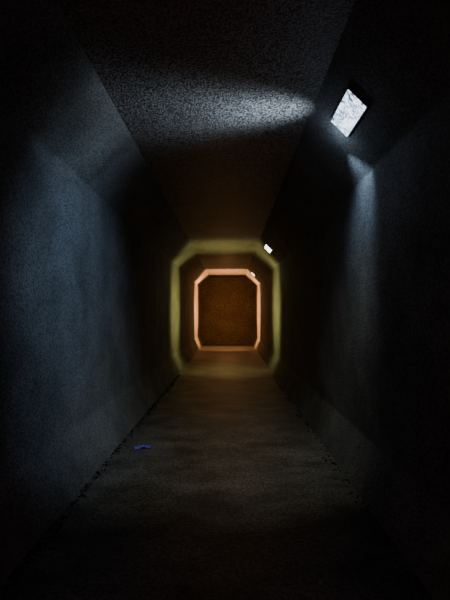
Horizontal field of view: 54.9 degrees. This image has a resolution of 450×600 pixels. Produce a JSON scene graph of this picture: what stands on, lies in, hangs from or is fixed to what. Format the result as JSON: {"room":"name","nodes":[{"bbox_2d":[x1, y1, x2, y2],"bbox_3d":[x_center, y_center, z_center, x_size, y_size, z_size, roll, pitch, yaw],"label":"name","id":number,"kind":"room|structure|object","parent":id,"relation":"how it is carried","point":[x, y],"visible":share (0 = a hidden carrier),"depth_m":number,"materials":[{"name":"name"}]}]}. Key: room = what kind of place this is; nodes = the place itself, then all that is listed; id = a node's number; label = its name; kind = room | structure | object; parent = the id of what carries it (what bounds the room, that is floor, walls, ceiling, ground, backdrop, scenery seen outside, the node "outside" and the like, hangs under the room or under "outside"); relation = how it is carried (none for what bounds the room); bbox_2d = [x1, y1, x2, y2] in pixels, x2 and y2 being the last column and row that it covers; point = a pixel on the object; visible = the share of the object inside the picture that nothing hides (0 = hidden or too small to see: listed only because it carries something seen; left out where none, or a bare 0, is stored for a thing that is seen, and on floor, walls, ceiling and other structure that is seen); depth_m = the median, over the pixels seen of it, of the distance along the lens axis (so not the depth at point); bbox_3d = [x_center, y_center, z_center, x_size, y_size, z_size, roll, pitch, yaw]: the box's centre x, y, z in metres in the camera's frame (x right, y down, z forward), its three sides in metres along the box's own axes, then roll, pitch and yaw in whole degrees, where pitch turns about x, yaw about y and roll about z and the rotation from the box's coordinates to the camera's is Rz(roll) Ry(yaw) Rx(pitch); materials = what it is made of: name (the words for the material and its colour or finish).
{"room":"underground passage","nodes":[
{"label":"underground passage","id":0,"kind":"room"},
{"bbox_2d":[0,0,209,584],"bbox_3d":[-1.075,0.104,6.963,0.650,3.270,21.900,0,-2,1],"label":"wall","id":1,"kind":"structure","parent":0,"point":[101,280],"depth_m":3.06,"materials":[{"name":"concrete"}]},
{"bbox_2d":[56,0,355,276],"bbox_3d":[-0.035,-1.406,6.996,1.436,0.250,21.900,0,-2,1],"label":"ceiling","id":2,"kind":"structure","parent":0,"point":[217,98],"depth_m":2.88,"materials":[{"name":"concrete"}]},
{"bbox_2d":[0,344,433,599],"bbox_3d":[-0.005,1.613,6.905,1.997,0.250,21.900,0,-2,1],"label":"floor","id":3,"kind":"structure","parent":0,"point":[232,496],"depth_m":2.73,"materials":[{"name":"concrete"}]},
{"bbox_2d":[134,445,150,449],"bbox_3d":[-0.782,1.392,4.109,0.150,0.024,0.070,1,-2,-17],"label":"wrapper","id":4,"kind":"object","parent":3,"relation":"on","point":[139,446],"visible":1,"depth_m":4.10,"materials":[{"name":"blue plastic"}]},
{"bbox_2d":[2,375,423,598],"bbox_3d":[-0.029,1.418,4.853,1.986,0.017,8.178,0,-2,1],"label":"debris","id":5,"kind":"object","parent":3,"relation":"on","point":[15,570],"visible":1,"depth_m":2.81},
{"bbox_2d":[200,277,254,343],"bbox_3d":[0.113,0.436,18.020,2.770,3.270,0.250,0,-2,1],"label":"wall","id":6,"kind":"structure","parent":0,"point":[227,304],"depth_m":17.89,"materials":[{"name":"concrete"}]},
{"bbox_2d":[245,0,449,599],"bbox_3d":[1.025,0.103,6.939,0.690,3.270,21.900,0,-2,1],"label":"wall","id":7,"kind":"structure","parent":0,"point":[352,290],"depth_m":2.81,"materials":[{"name":"concrete"}]},
{"bbox_2d":[264,244,271,252],"bbox_3d":[0.875,-1.040,8.776,0.134,0.134,0.455,0,-2,1],"label":"lamp","id":8,"kind":"object","parent":7,"relation":"attached to","point":[266,247],"visible":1,"depth_m":8.73,"materials":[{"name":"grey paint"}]},
{"bbox_2d":[330,86,368,137],"bbox_3d":[0.806,-1.219,2.839,0.134,0.134,0.455,0,-2,1],"label":"lamp","id":9,"kind":"object","parent":7,"relation":"attached to","point":[351,108],"visible":1,"depth_m":2.79,"materials":[{"name":"white glass"}]}
]}

